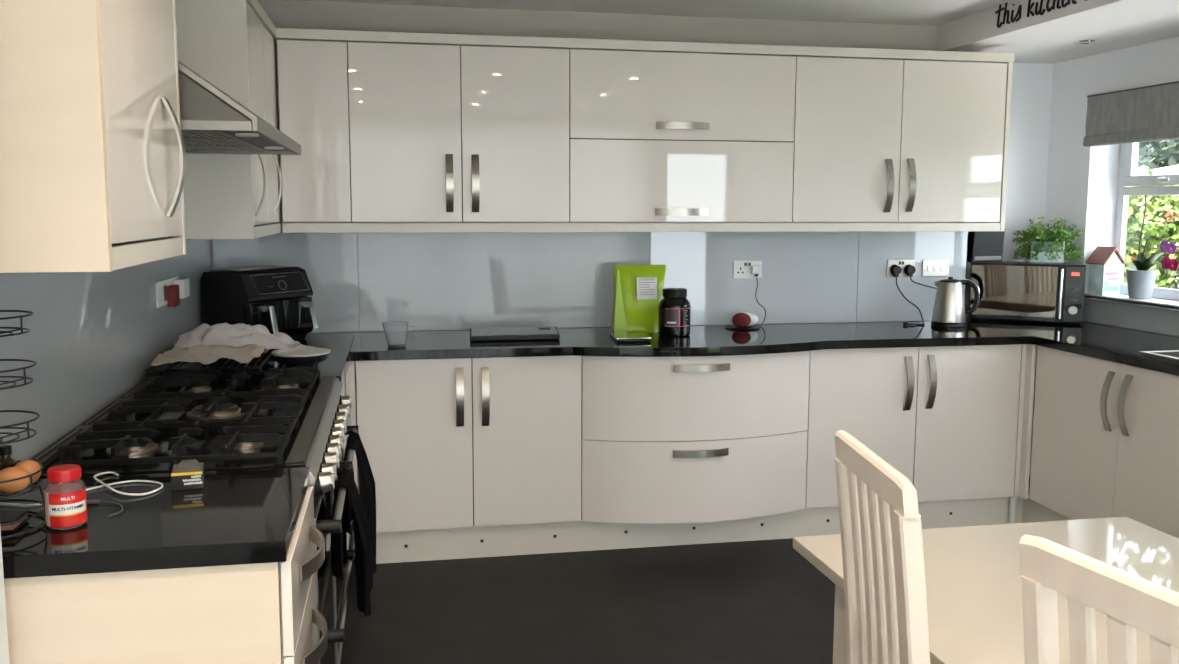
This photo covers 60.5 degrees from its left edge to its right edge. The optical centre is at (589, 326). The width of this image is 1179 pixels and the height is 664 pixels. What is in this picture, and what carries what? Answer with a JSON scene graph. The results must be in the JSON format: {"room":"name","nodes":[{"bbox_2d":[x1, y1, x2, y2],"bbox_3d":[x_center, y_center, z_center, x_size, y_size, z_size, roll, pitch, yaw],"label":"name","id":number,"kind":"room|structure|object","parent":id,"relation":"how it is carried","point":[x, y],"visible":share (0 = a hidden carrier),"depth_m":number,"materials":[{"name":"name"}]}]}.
{"room":"kitchen","nodes":[
{"label":"kitchen","id":0,"kind":"room"},
{"bbox_2d":[0,528,9,663],"bbox_3d":[-0.898,0.265,0.237,0.422,2.372,2.713,-1,7,-11],"label":"wall","id":1,"kind":"structure","parent":0,"point":[4,649],"depth_m":1.62,"materials":[{"name":"white paint"}]},
{"bbox_2d":[0,0,185,272],"bbox_3d":[-1.004,-0.621,1.899,0.380,1.001,0.636,-1,7,-11],"label":"upper cabinet","id":2,"kind":"object","parent":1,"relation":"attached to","point":[93,153],"visible":1,"depth_m":1.66,"materials":[{"name":"beige"}]},
{"bbox_2d":[210,0,1052,490],"bbox_3d":[0.546,-0.303,5.090,4.610,2.372,0.370,-1,7,-11],"label":"wall","id":3,"kind":"structure","parent":0,"point":[282,13],"depth_m":4.79,"materials":[{"name":"beige paint"}]},
{"bbox_2d":[212,224,359,332],"bbox_3d":[-1.359,-0.213,4.540,0.624,0.488,0.008,-1,7,-11],"label":"backsplash","id":4,"kind":"structure","parent":3,"relation":"attached to","point":[329,261],"depth_m":4.56,"materials":[{"name":"grey glass"}]},
{"bbox_2d":[277,40,351,221],"bbox_3d":[-1.169,-0.824,4.344,0.280,0.744,0.318,-1,7,-11],"label":"upper cabinet","id":5,"kind":"object","parent":3,"relation":"attached to","point":[313,86],"visible":0.93,"depth_m":4.19,"materials":[{"name":"beige laminate"}]},
{"bbox_2d":[274,28,1013,62],"bbox_3d":[0.315,-1.244,4.575,3.345,0.040,0.326,-1,7,-11],"label":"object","id":6,"kind":"object","parent":5,"relation":"on","point":[281,33],"visible":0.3,"depth_m":4.39,"materials":[{"name":"beige"}]},
{"bbox_2d":[347,42,568,221],"bbox_3d":[-0.570,-0.834,4.438,0.932,0.744,0.357,-1,7,-11],"label":"upper cabinet","id":7,"kind":"object","parent":3,"relation":"attached to","point":[439,133],"visible":1,"depth_m":4.30,"materials":[{"name":"beige laminate"}]},
{"bbox_2d":[358,232,858,331],"bbox_3d":[0.144,-0.242,4.825,2.432,0.488,0.008,-1,7,-11],"label":"backsplash","id":8,"kind":"structure","parent":3,"relation":"attached to","point":[425,280],"depth_m":4.79,"materials":[{"name":"grey glass"}]},
{"bbox_2d":[733,260,761,277],"bbox_3d":[0.772,-0.279,4.932,0.147,0.086,0.011,-1,7,-11],"label":"wall socket","id":9,"kind":"object","parent":8,"relation":"attached to","point":[741,269],"visible":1,"depth_m":4.93,"materials":[{"name":"white plastic"}]},
{"bbox_2d":[751,266,760,273],"bbox_3d":[0.812,-0.277,4.927,0.045,0.040,0.021,-1,7,-11],"label":"plug","id":10,"kind":"object","parent":9,"relation":"attached to","point":[754,269],"visible":1,"depth_m":4.92,"materials":[{"name":"white plastic"}]},
{"bbox_2d":[569,49,795,221],"bbox_3d":[0.396,-0.853,4.621,1.032,0.744,0.357,-1,7,-11],"label":"upper cabinet","id":11,"kind":"object","parent":3,"relation":"attached to","point":[654,136],"visible":1,"depth_m":4.48,"materials":[{"name":"beige laminate"}]},
{"bbox_2d":[282,223,999,232],"bbox_3d":[0.338,-0.443,4.525,3.296,0.040,0.022,-1,7,-11],"label":"pelmet","id":12,"kind":"object","parent":11,"relation":"attached to","point":[286,227],"visible":1,"depth_m":4.49,"materials":[{"name":"beige"}]},
{"bbox_2d":[792,56,1012,230],"bbox_3d":[1.436,-0.852,4.821,1.084,0.788,0.357,-1,7,-11],"label":"upper cabinet","id":13,"kind":"object","parent":3,"relation":"attached to","point":[876,140],"visible":0.97,"depth_m":4.68,"materials":[{"name":"beige"}]},
{"bbox_2d":[856,231,967,321],"bbox_3d":[1.631,-0.272,5.108,0.591,0.488,0.008,-1,7,-11],"label":"backsplash","id":14,"kind":"structure","parent":3,"relation":"attached to","point":[879,298],"depth_m":5.10,"materials":[{"name":"grey glass"}]},
{"bbox_2d":[887,259,914,276],"bbox_3d":[1.566,-0.294,5.083,0.147,0.086,0.011,-1,7,-11],"label":"wall socket","id":15,"kind":"object","parent":14,"relation":"attached to","point":[902,263],"visible":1,"depth_m":5.08,"materials":[{"name":"white plastic"}]},
{"bbox_2d":[890,265,901,276],"bbox_3d":[1.536,-0.279,5.061,0.054,0.061,0.028,-1,7,-11],"label":"plug","id":16,"kind":"object","parent":15,"relation":"attached to","point":[895,270],"visible":1,"depth_m":5.05,"materials":[{"name":"black plastic"}]},
{"bbox_2d":[904,264,915,276],"bbox_3d":[1.611,-0.281,5.076,0.054,0.061,0.028,-1,7,-11],"label":"plug","id":17,"kind":"object","parent":15,"relation":"attached to","point":[909,269],"visible":1,"depth_m":5.07,"materials":[{"name":"black plastic"}]},
{"bbox_2d":[910,277,965,308],"bbox_3d":[1.784,-0.164,5.114,0.353,0.182,0.070,-2,7,-20],"label":"lead","id":18,"kind":"object","parent":17,"relation":"attached to","point":[910,277],"visible":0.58,"depth_m":5.08,"materials":[{"name":"black plastic"}]},
{"bbox_2d":[922,259,948,275],"bbox_3d":[1.754,-0.297,5.119,0.147,0.086,0.011,-1,7,-11],"label":"switch plate","id":19,"kind":"object","parent":14,"relation":"attached to","point":[930,267],"visible":1,"depth_m":5.11,"materials":[{"name":"white plastic"}]},
{"bbox_2d":[927,265,931,270],"bbox_3d":[1.718,-0.296,5.108,0.024,0.030,0.003,-1,7,-11],"label":"switch","id":20,"kind":"object","parent":19,"relation":"attached to","point":[929,267],"depth_m":5.11,"materials":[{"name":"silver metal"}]},
{"bbox_2d":[288,0,1013,25],"bbox_3d":[0.429,-1.169,1.879,3.696,0.100,5.950,-1,7,-11],"label":"ceiling","id":21,"kind":"structure","parent":0,"point":[899,12],"depth_m":4.53,"materials":[{"name":"white paint"}]},
{"bbox_2d":[340,476,1029,663],"bbox_3d":[0.965,1.250,2.397,4.850,0.080,6.200,-1,7,-11],"label":"floor","id":22,"kind":"structure","parent":0,"point":[758,601],"depth_m":3.75,"materials":[{"name":"black tile"}]},
{"bbox_2d":[4,486,327,663],"bbox_3d":[-0.844,0.814,1.993,0.643,0.870,0.496,-1,7,-11],"label":"drawer unit","id":23,"kind":"object","parent":22,"relation":"on","point":[259,613],"visible":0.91,"depth_m":1.73,"materials":[{"name":"beige"}]},
{"bbox_2d":[0,467,309,578],"bbox_3d":[-0.868,0.363,1.929,0.608,0.038,0.509,-1,7,-11],"label":"countertop","id":24,"kind":"structure","parent":23,"relation":"on","point":[246,516],"depth_m":1.80,"materials":[{"name":"black stone"}]},
{"bbox_2d":[0,509,28,533],"bbox_3d":[-1.058,0.347,1.791,0.095,0.022,0.075,-1,7,-11],"label":"wallet","id":25,"kind":"object","parent":24,"relation":"on","point":[6,516],"visible":0.9,"depth_m":1.79,"materials":[{"name":"black leather"}]},
{"bbox_2d":[0,310,45,538],"bbox_3d":[-1.061,0.135,1.773,0.172,0.449,0.172,-5,8,-36],"label":"rack","id":26,"kind":"object","parent":24,"relation":"on","point":[2,496],"visible":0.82,"depth_m":1.78,"materials":[{"name":"black metal"}]},
{"bbox_2d":[0,445,16,470],"bbox_3d":[-1.058,0.249,1.833,0.035,0.066,0.035,-1,7,-11],"label":"bottle","id":27,"kind":"object","parent":26,"relation":"in","point":[6,461],"visible":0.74,"depth_m":1.82,"materials":[{"name":"orange glass"}]},
{"bbox_2d":[0,467,29,492],"bbox_3d":[-1.010,0.268,1.767,0.057,0.045,0.047,-1,7,-11],"label":"egg","id":28,"kind":"object","parent":26,"relation":"in","point":[9,473],"visible":0.98,"depth_m":1.75,"materials":[{"name":"orange food"}]},
{"bbox_2d":[0,310,33,336],"bbox_3d":[-1.060,0.000,1.757,0.168,0.041,0.168,-1,7,-11],"label":"basket","id":29,"kind":"object","parent":26,"relation":"on","point":[21,328],"depth_m":1.79,"materials":[{"name":"black metal"}]},
{"bbox_2d":[0,359,36,389],"bbox_3d":[-1.061,0.089,1.767,0.168,0.041,0.168,-1,7,-11],"label":"basket","id":30,"kind":"object","parent":26,"relation":"on","point":[24,378],"depth_m":1.79,"materials":[{"name":"black metal"}]},
{"bbox_2d":[0,410,39,444],"bbox_3d":[-1.061,0.183,1.778,0.168,0.041,0.168,-1,7,-11],"label":"basket","id":31,"kind":"object","parent":26,"relation":"on","point":[27,429],"depth_m":1.80,"materials":[{"name":"black metal"}]},
{"bbox_2d":[0,461,42,499],"bbox_3d":[-1.061,0.278,1.790,0.168,0.041,0.168,-1,7,-11],"label":"basket","id":32,"kind":"object","parent":26,"relation":"on","point":[2,496],"depth_m":1.77,"materials":[{"name":"black metal"}]},
{"bbox_2d":[14,460,41,484],"bbox_3d":[-1.012,0.263,1.816,0.045,0.045,0.058,-1,7,-11],"label":"egg","id":33,"kind":"object","parent":26,"relation":"in","point":[31,466],"visible":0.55,"depth_m":1.81,"materials":[{"name":"orange food"}]},
{"bbox_2d":[44,464,87,529],"bbox_3d":[-0.939,0.304,1.811,0.067,0.105,0.067,-1,7,-11],"label":"jar","id":34,"kind":"object","parent":24,"relation":"on","point":[65,498],"visible":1,"depth_m":1.79,"materials":[{"name":"red plastic"}]},
{"bbox_2d":[0,472,163,505],"bbox_3d":[-1.008,0.329,2.000,0.212,0.010,0.277,5,8,35],"label":"charging cable","id":35,"kind":"object","parent":24,"relation":"on","point":[114,473],"visible":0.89,"depth_m":2.04,"materials":[{"name":"white plastic"}]},
{"bbox_2d":[87,500,122,515],"bbox_3d":[-0.915,0.341,1.920,0.124,0.005,0.044,7,9,43],"label":"plug","id":36,"kind":"object","parent":24,"relation":"on","point":[88,501],"visible":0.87,"depth_m":1.94,"materials":[{"name":"grey plastic"}]},
{"bbox_2d":[171,459,204,490],"bbox_3d":[-0.825,0.304,2.079,0.060,0.043,0.081,-2,7,-19],"label":"carton","id":37,"kind":"object","parent":24,"relation":"on","point":[188,474],"visible":1,"depth_m":2.05,"materials":[{"name":"black cardboard"}]},
{"bbox_2d":[183,475,201,484],"bbox_3d":[-0.803,0.310,2.044,0.036,0.019,0.001,-2,7,-19],"label":"print","id":38,"kind":"object","parent":37,"relation":"on","point":[195,476],"depth_m":2.04},
{"bbox_2d":[28,365,358,663],"bbox_3d":[-1.000,0.669,2.827,0.663,0.962,1.210,-1,7,-11],"label":"range cooker","id":39,"kind":"object","parent":22,"relation":"on","point":[286,417],"visible":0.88,"depth_m":2.53,"materials":[{"name":"black metal"}]},
{"bbox_2d":[40,376,335,477],"bbox_3d":[-1.033,0.257,2.772,0.593,0.034,1.208,-1,7,-11],"label":"cooktop","id":40,"kind":"object","parent":39,"relation":"in","point":[304,446],"depth_m":2.49,"materials":[{"name":"black metal"}]},
{"bbox_2d":[271,347,330,364],"bbox_3d":[-0.976,0.100,3.425,0.194,0.036,0.194,-1,7,-11],"label":"plate","id":41,"kind":"object","parent":39,"relation":"on","point":[305,355],"visible":1,"depth_m":3.37,"materials":[{"name":"white ceramic"}]},
{"bbox_2d":[330,467,372,616],"bbox_3d":[-0.637,0.575,2.706,0.102,0.363,0.246,-1,7,-11],"label":"tea towel","id":42,"kind":"object","parent":39,"relation":"hanging from","point":[362,535],"visible":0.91,"depth_m":2.67,"materials":[{"name":"black fabric"}]},
{"bbox_2d":[343,431,375,573],"bbox_3d":[-0.735,0.573,3.220,0.103,0.447,0.300,-1,7,-11],"label":"tea towel","id":43,"kind":"object","parent":39,"relation":"hanging from","point":[367,490],"visible":0.69,"depth_m":3.15,"materials":[{"name":"black fabric"}]},
{"bbox_2d":[341,360,357,549],"bbox_3d":[-1.194,0.606,3.760,0.622,0.868,0.682,-1,7,-11],"label":"base cabinet","id":44,"kind":"object","parent":22,"relation":"on","point":[348,388],"visible":0.11,"depth_m":4.05,"materials":[{"name":"beige"}]},
{"bbox_2d":[157,332,354,382],"bbox_3d":[-1.257,0.122,3.966,0.614,0.038,1.224,-1,7,-11],"label":"countertop","id":45,"kind":"structure","parent":44,"relation":"on","point":[340,344],"depth_m":3.76,"materials":[{"name":"black stone"}]},
{"bbox_2d":[146,349,278,373],"bbox_3d":[-1.250,0.133,3.402,0.342,0.066,0.497,-1,7,-11],"label":"cooling rack","id":46,"kind":"object","parent":45,"relation":"on","point":[180,363],"visible":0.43,"depth_m":3.21,"materials":[{"name":"black metal"}]},
{"bbox_2d":[151,344,267,365],"bbox_3d":[-1.233,0.082,3.316,0.329,0.051,0.295,-1,7,-11],"label":"cloth","id":47,"kind":"object","parent":46,"relation":"on","point":[203,354],"visible":1,"depth_m":3.25,"materials":[{"name":"beige fabric"}]},
{"bbox_2d":[174,323,299,348],"bbox_3d":[-1.241,0.032,3.569,0.417,0.097,0.216,-1,7,-11],"label":"cloth","id":48,"kind":"object","parent":46,"relation":"on","point":[240,334],"visible":0.96,"depth_m":3.51,"materials":[{"name":"grey fabric"}]},
{"bbox_2d":[200,265,317,339],"bbox_3d":[-1.369,-0.089,4.238,0.324,0.316,0.362,4,8,28],"label":"air fryer","id":49,"kind":"object","parent":45,"relation":"on","point":[275,297],"visible":0.81,"depth_m":4.13,"materials":[{"name":"black plastic"}]},
{"bbox_2d":[297,344,314,347],"bbox_3d":[-1.099,0.091,3.800,0.114,0.047,0.239,-1,7,-11],"label":"paper scrap","id":50,"kind":"object","parent":45,"relation":"on","point":[300,345],"visible":0.05,"depth_m":3.88,"materials":[{"name":"white paper"}]},
{"bbox_2d":[356,356,581,531],"bbox_3d":[-0.537,0.452,4.444,0.924,0.718,0.619,-1,7,-11],"label":"base cabinet","id":51,"kind":"object","parent":22,"relation":"on","point":[461,442],"visible":0.77,"depth_m":4.18,"materials":[{"name":"beige"}]},
{"bbox_2d":[349,315,1150,360],"bbox_3d":[0.761,0.040,4.704,3.625,0.038,0.973,-1,7,-11],"label":"countertop","id":52,"kind":"structure","parent":51,"relation":"on","point":[703,340],"depth_m":4.41,"materials":[{"name":"black stone"}]},
{"bbox_2d":[382,321,414,346],"bbox_3d":[-0.789,0.032,4.154,0.107,0.098,0.102,4,8,31],"label":"measuring jug","id":53,"kind":"object","parent":52,"relation":"on","point":[395,331],"visible":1,"depth_m":4.12,"materials":[{"name":"white"}]},
{"bbox_2d":[470,326,559,340],"bbox_3d":[-0.330,0.032,4.474,0.416,0.026,0.300,-1,7,-11],"label":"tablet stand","id":54,"kind":"object","parent":52,"relation":"on","point":[505,333],"visible":1,"depth_m":4.38,"materials":[{"name":"black plastic"}]},
{"bbox_2d":[609,330,650,341],"bbox_3d":[0.184,0.043,4.419,0.188,0.018,0.257,-1,7,-11],"label":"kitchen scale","id":55,"kind":"object","parent":52,"relation":"on","point":[642,335],"visible":1,"depth_m":4.34,"materials":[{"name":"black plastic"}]},
{"bbox_2d":[611,265,665,332],"bbox_3d":[0.232,-0.129,4.655,0.268,0.305,0.134,-1,7,-11],"label":"pouch","id":56,"kind":"object","parent":52,"relation":"on","point":[638,289],"visible":0.86,"depth_m":4.64,"materials":[{"name":"green plastic"}]},
{"bbox_2d":[639,279,654,294],"bbox_3d":[0.264,-0.180,4.637,0.077,0.069,0.020,-1,7,-11],"label":"print","id":57,"kind":"object","parent":56,"relation":"attached to","point":[646,286],"depth_m":4.64,"materials":[{"name":"grey paper"}]},
{"bbox_2d":[658,288,690,336],"bbox_3d":[0.381,-0.065,4.532,0.146,0.208,0.147,-1,7,-11],"label":"tub","id":58,"kind":"object","parent":52,"relation":"on","point":[674,310],"visible":1,"depth_m":4.48,"materials":[{"name":"black plastic"}]},
{"bbox_2d":[725,312,758,329],"bbox_3d":[0.730,-0.029,4.804,0.168,0.075,0.164,-1,7,-11],"label":"smart speaker","id":59,"kind":"object","parent":52,"relation":"on","point":[745,320],"visible":1,"depth_m":4.78},
{"bbox_2d":[732,313,750,326],"bbox_3d":[0.721,-0.031,4.794,0.090,0.070,0.045,2,7,12],"label":"speaker grille","id":60,"kind":"object","parent":59,"relation":"attached to","point":[739,319],"depth_m":4.78,"materials":[{"name":"red fabric"}]},
{"bbox_2d":[754,274,765,324],"bbox_3d":[0.820,-0.131,4.916,0.047,0.247,0.097,7,9,44],"label":"lead","id":61,"kind":"object","parent":52,"relation":"on","point":[756,275],"visible":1,"depth_m":4.92,"materials":[{"name":"black"}]},
{"bbox_2d":[896,277,923,323],"bbox_3d":[1.613,-0.133,5.046,0.158,0.226,0.070,6,9,42],"label":"lead","id":62,"kind":"object","parent":52,"relation":"on","point":[896,277],"visible":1,"depth_m":5.06,"materials":[{"name":"black"}]},
{"bbox_2d":[903,322,924,324],"bbox_3d":[1.591,-0.013,4.951,0.106,0.014,0.032,0,7,-3],"label":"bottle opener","id":63,"kind":"object","parent":52,"relation":"on","point":[904,323],"visible":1,"depth_m":4.95,"materials":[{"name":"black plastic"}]},
{"bbox_2d":[931,277,979,327],"bbox_3d":[1.776,-0.123,4.927,0.209,0.238,0.164,-1,7,-11],"label":"kettle","id":64,"kind":"object","parent":52,"relation":"on","point":[949,310],"visible":1,"depth_m":4.87,"materials":[{"name":"silver metal"}]},
{"bbox_2d":[968,261,1085,323],"bbox_3d":[2.224,-0.177,5.153,0.528,0.295,0.270,3,7,23],"label":"microwave oven","id":65,"kind":"object","parent":52,"relation":"on","point":[1009,290],"visible":0.99,"depth_m":5.05,"materials":[{"name":"grey metal"}]},
{"bbox_2d":[968,231,1004,261],"bbox_3d":[2.014,-0.421,5.214,0.185,0.174,0.149,-1,7,-11],"label":"digital photo frame","id":66,"kind":"object","parent":65,"relation":"on","point":[983,246],"visible":0.73,"depth_m":5.15,"materials":[{"name":"black plastic"}]},
{"bbox_2d":[1012,216,1083,262],"bbox_3d":[2.360,-0.453,5.212,0.282,0.239,0.313,-4,8,-29],"label":"potted fern","id":67,"kind":"object","parent":65,"relation":"on","point":[1043,246],"visible":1,"depth_m":5.17,"materials":[{"name":"green plant"}]},
{"bbox_2d":[581,351,809,523],"bbox_3d":[0.424,0.439,4.576,1.012,0.718,0.719,-1,7,-11],"label":"drawer unit","id":68,"kind":"object","parent":22,"relation":"on","point":[693,439],"visible":0.86,"depth_m":4.27,"materials":[{"name":"beige"}]},
{"bbox_2d":[376,497,1022,563],"bbox_3d":[0.534,0.888,4.481,3.064,0.148,0.020,-1,7,-11],"label":"kickboard","id":69,"kind":"object","parent":22,"relation":"on","point":[572,536],"visible":0.72,"depth_m":4.41,"materials":[{"name":"beige"}]},
{"bbox_2d":[835,430,929,663],"bbox_3d":[0.684,0.742,1.740,0.538,1.080,0.362,0,7,-2],"label":"dining chair","id":70,"kind":"object","parent":22,"relation":"on","point":[886,613],"visible":1,"depth_m":1.67,"materials":[{"name":"beige wood"}]},
{"bbox_2d":[805,344,1021,507],"bbox_3d":[1.416,0.414,4.814,1.024,0.718,0.619,-1,7,-11],"label":"base cabinet","id":71,"kind":"object","parent":22,"relation":"on","point":[945,418],"visible":0.73,"depth_m":4.55,"materials":[{"name":"beige"}]},
{"bbox_2d":[793,517,1178,663],"bbox_3d":[1.027,0.932,1.552,0.845,0.750,1.702,-1,7,-11],"label":"dining table","id":72,"kind":"object","parent":22,"relation":"on","point":[973,576],"visible":0.55,"depth_m":2.06,"materials":[{"name":"beige paint"}]},
{"bbox_2d":[1007,497,1016,523],"bbox_3d":[1.975,0.864,4.718,0.052,0.149,0.052,-1,7,-11],"label":"cabinet leg","id":73,"kind":"object","parent":22,"relation":"on","point":[1012,511],"visible":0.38,"depth_m":4.71,"materials":[{"name":"white plastic"}]},
{"bbox_2d":[1013,344,1035,499],"bbox_3d":[1.994,0.436,4.638,0.040,0.718,0.065,-1,7,-11],"label":"post","id":74,"kind":"object","parent":73,"relation":"on","point":[1028,351],"visible":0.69,"depth_m":4.63,"materials":[{"name":"beige"}]},
{"bbox_2d":[1022,494,1072,522],"bbox_3d":[2.239,0.976,3.771,0.016,0.148,2.066,-1,7,-11],"label":"kickboard","id":75,"kind":"object","parent":22,"relation":"on","point":[1032,511],"visible":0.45,"depth_m":4.65,"materials":[{"name":"beige"}]},
{"bbox_2d":[1019,534,1178,663],"bbox_3d":[0.822,0.806,1.219,0.538,1.078,0.403,-2,7,-20],"label":"dining chair","id":76,"kind":"object","parent":22,"relation":"on","point":[1130,601],"visible":1,"depth_m":1.18,"materials":[{"name":"beige wood"}]},
{"bbox_2d":[1029,346,1178,538],"bbox_3d":[2.400,0.498,4.121,0.640,0.718,1.102,-1,7,-11],"label":"base cabinet","id":77,"kind":"object","parent":22,"relation":"on","point":[1105,437],"visible":0.8,"depth_m":4.13,"materials":[{"name":"beige"}]},
{"bbox_3d":[2.583,0.611,3.168,0.640,0.718,0.845,-1,7,-11],"label":"base cabinet","id":78,"kind":"object","parent":22,"relation":"on","visible":0},
{"bbox_2d":[1033,333,1178,375],"bbox_3d":[2.488,0.168,3.663,0.625,0.038,1.949,-1,7,-11],"label":"countertop","id":79,"kind":"structure","parent":78,"relation":"on","point":[1119,348],"depth_m":4.24,"materials":[{"name":"black stone"}]},
{"bbox_2d":[1139,350,1178,359],"bbox_3d":[2.462,0.212,3.817,0.424,0.168,0.574,-1,7,-11],"label":"sink","id":80,"kind":"object","parent":79,"relation":"in","point":[1174,354],"visible":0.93,"depth_m":4.04,"materials":[{"name":"silver metal"}]},
{"bbox_2d":[936,0,1178,63],"bbox_3d":[2.787,-1.166,2.461,1.154,0.230,6.200,-1,7,-11],"label":"ceiling","id":81,"kind":"structure","parent":0,"point":[1050,37],"depth_m":4.45,"materials":[{"name":"white paint"}]},
{"bbox_2d":[995,0,1086,27],"bbox_3d":[1.868,-1.339,4.170,0.011,0.107,0.663,-1,7,-11],"label":"lettering","id":82,"kind":"object","parent":81,"relation":"attached to","point":[1006,12],"depth_m":4.25,"materials":[{"name":"black paint"}]},
{"bbox_2d":[1074,40,1095,43],"bbox_3d":[2.276,-1.306,4.642,0.092,0.006,0.092,-1,7,-11],"label":"recessed light","id":83,"kind":"object","parent":81,"relation":"in","point":[1080,41],"visible":1,"depth_m":4.63,"materials":[{"name":"silver metal"}]},
{"bbox_2d":[1044,37,1178,336],"bbox_3d":[3.122,0.060,2.629,0.220,2.242,5.920,-1,7,-11],"label":"wall","id":84,"kind":"structure","parent":0,"point":[1082,181],"depth_m":5.15,"materials":[{"name":"white paint"}]},
{"bbox_2d":[1083,298,1178,336],"bbox_3d":[2.738,0.044,4.040,0.007,0.118,3.019,-1,7,-11],"label":"backsplash","id":85,"kind":"structure","parent":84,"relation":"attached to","point":[1144,318],"depth_m":4.81,"materials":[{"name":"grey glass"}]},
{"bbox_2d":[1083,81,1178,146],"bbox_3d":[2.674,-0.921,4.158,0.050,0.250,1.858,-1,7,-11],"label":"blind","id":86,"kind":"object","parent":84,"relation":"attached to","point":[1146,113],"visible":1,"depth_m":4.73,"materials":[{"name":"fabric"}]},
{"bbox_2d":[1084,142,1178,310],"bbox_3d":[2.780,-0.534,4.208,0.230,0.990,1.965,-1,7,-11],"label":"window","id":87,"kind":"structure","parent":84,"relation":"in","point":[1164,298],"depth_m":5.02,"materials":[{"name":"grey plastic"}]},
{"bbox_2d":[1085,246,1125,294],"bbox_3d":[2.601,-0.282,5.098,0.144,0.240,0.120,-2,7,-19],"label":"house ornament","id":88,"kind":"object","parent":87,"relation":"on","point":[1105,263],"visible":1,"depth_m":5.06,"materials":[{"name":"white paint"}]},
{"bbox_2d":[1104,281,1118,290],"bbox_3d":[2.616,-0.203,5.063,0.090,0.050,0.001,-2,7,-19],"label":"print","id":89,"kind":"object","parent":88,"relation":"attached to","point":[1107,288],"depth_m":5.06},
{"bbox_2d":[1106,272,1117,279],"bbox_3d":[2.616,-0.253,5.057,0.080,0.040,0.002,-2,7,-19],"label":"print","id":90,"kind":"object","parent":88,"relation":"on","point":[1109,275],"depth_m":5.06,"materials":[{"name":"red"}]},
{"bbox_2d":[1124,195,1178,298],"bbox_3d":[2.645,-0.370,4.755,0.140,0.495,0.371,1,7,4],"label":"potted orchid","id":91,"kind":"object","parent":87,"relation":"on","point":[1141,279],"visible":1,"depth_m":4.81,"materials":[{"name":"grey ceramic"}]},
{"bbox_3d":[-1.536,-0.071,3.074,0.240,2.372,3.135,-1,7,-11],"label":"wall","id":92,"kind":"structure","parent":0,"visible":0},
{"bbox_2d":[0,239,210,460],"bbox_3d":[-1.398,-0.163,3.008,0.008,0.748,2.974,-1,7,-11],"label":"backsplash","id":93,"kind":"structure","parent":92,"relation":"attached to","point":[93,337],"depth_m":2.62,"materials":[{"name":"grey glass"}]},
{"bbox_2d":[155,276,178,307],"bbox_3d":[-1.502,-0.125,3.603,0.009,0.086,0.345,-1,7,-11],"label":"wall socket","id":94,"kind":"object","parent":93,"relation":"attached to","point":[161,287],"visible":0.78,"depth_m":3.50,"materials":[{"name":"white plastic"}]},
{"bbox_2d":[167,285,179,306],"bbox_3d":[-1.484,-0.110,3.608,0.028,0.075,0.065,-1,7,-11],"label":"plug","id":95,"kind":"object","parent":94,"relation":"attached to","point":[172,290],"visible":1,"depth_m":3.58,"materials":[{"name":"red plastic"}]},
{"bbox_2d":[173,278,189,298],"bbox_3d":[-1.502,-0.141,3.721,0.038,0.070,0.100,-1,7,-11],"label":"plug","id":96,"kind":"object","parent":94,"relation":"attached to","point":[184,289],"visible":0.81,"depth_m":3.68,"materials":[{"name":"white plastic"}]},
{"bbox_2d":[175,0,282,238],"bbox_3d":[-1.350,-0.751,3.722,0.375,0.829,0.840,-1,7,-11],"label":"upper cabinet","id":97,"kind":"object","parent":92,"relation":"attached to","point":[230,44],"visible":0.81,"depth_m":3.35,"materials":[{"name":"beige laminate"}]},
{"bbox_2d":[178,60,300,154],"bbox_3d":[-1.107,-0.864,2.761,0.499,0.720,1.100,-1,7,-11],"label":"extractor hood","id":98,"kind":"object","parent":92,"relation":"attached to","point":[212,121],"visible":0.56,"depth_m":2.31,"materials":[{"name":"silver metal"}]},
{"bbox_2d":[235,133,258,136],"bbox_3d":[-0.866,-0.484,2.557,0.060,0.006,0.060,-1,7,-11],"label":"lamp","id":99,"kind":"object","parent":98,"relation":"on","point":[237,134],"depth_m":2.54,"materials":[{"name":"white plastic"}]},
{"bbox_2d":[264,146,283,148],"bbox_3d":[-0.974,-0.551,3.123,0.060,0.006,0.060,-1,7,-11],"label":"lamp","id":100,"kind":"object","parent":98,"relation":"on","point":[266,147],"depth_m":3.10,"materials":[{"name":"white plastic"}]},
{"label":"outside","id":101,"kind":"structure","parent":0,"visible":0},
{"bbox_3d":[7.958,0.525,10.933,32.000,0.100,42.000,-1,7,-11],"label":"ground","id":102,"kind":"structure","parent":101,"visible":0},
{"bbox_2d":[1126,237,1164,271],"bbox_3d":[6.236,-0.857,12.815,1.986,2.216,2.100,-3,8,-28],"label":"shrub","id":103,"kind":"object","parent":102,"relation":"on","point":[1128,237],"visible":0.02,"depth_m":12.14,"materials":[{"name":"green plant"}]},
{"bbox_2d":[1123,168,1178,288],"bbox_3d":[5.854,-0.588,10.667,2.235,2.184,2.256,-1,7,-11],"label":"shrub","id":104,"kind":"object","parent":102,"relation":"on","point":[1161,220],"visible":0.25,"depth_m":10.06,"materials":[{"name":"green plant"}]},
{"bbox_2d":[1137,139,1178,170],"bbox_3d":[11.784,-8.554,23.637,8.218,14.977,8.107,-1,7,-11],"label":"shrub","id":105,"kind":"object","parent":102,"relation":"on","point":[1147,150],"visible":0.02,"depth_m":22.40,"materials":[{"name":"green plant"}]},
{"bbox_2d":[1137,165,1178,286],"bbox_3d":[9.170,-1.379,16.154,1.808,2.466,3.230,-1,7,-11],"label":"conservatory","id":106,"kind":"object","parent":102,"relation":"on","point":[1171,169],"visible":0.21,"depth_m":16.88,"materials":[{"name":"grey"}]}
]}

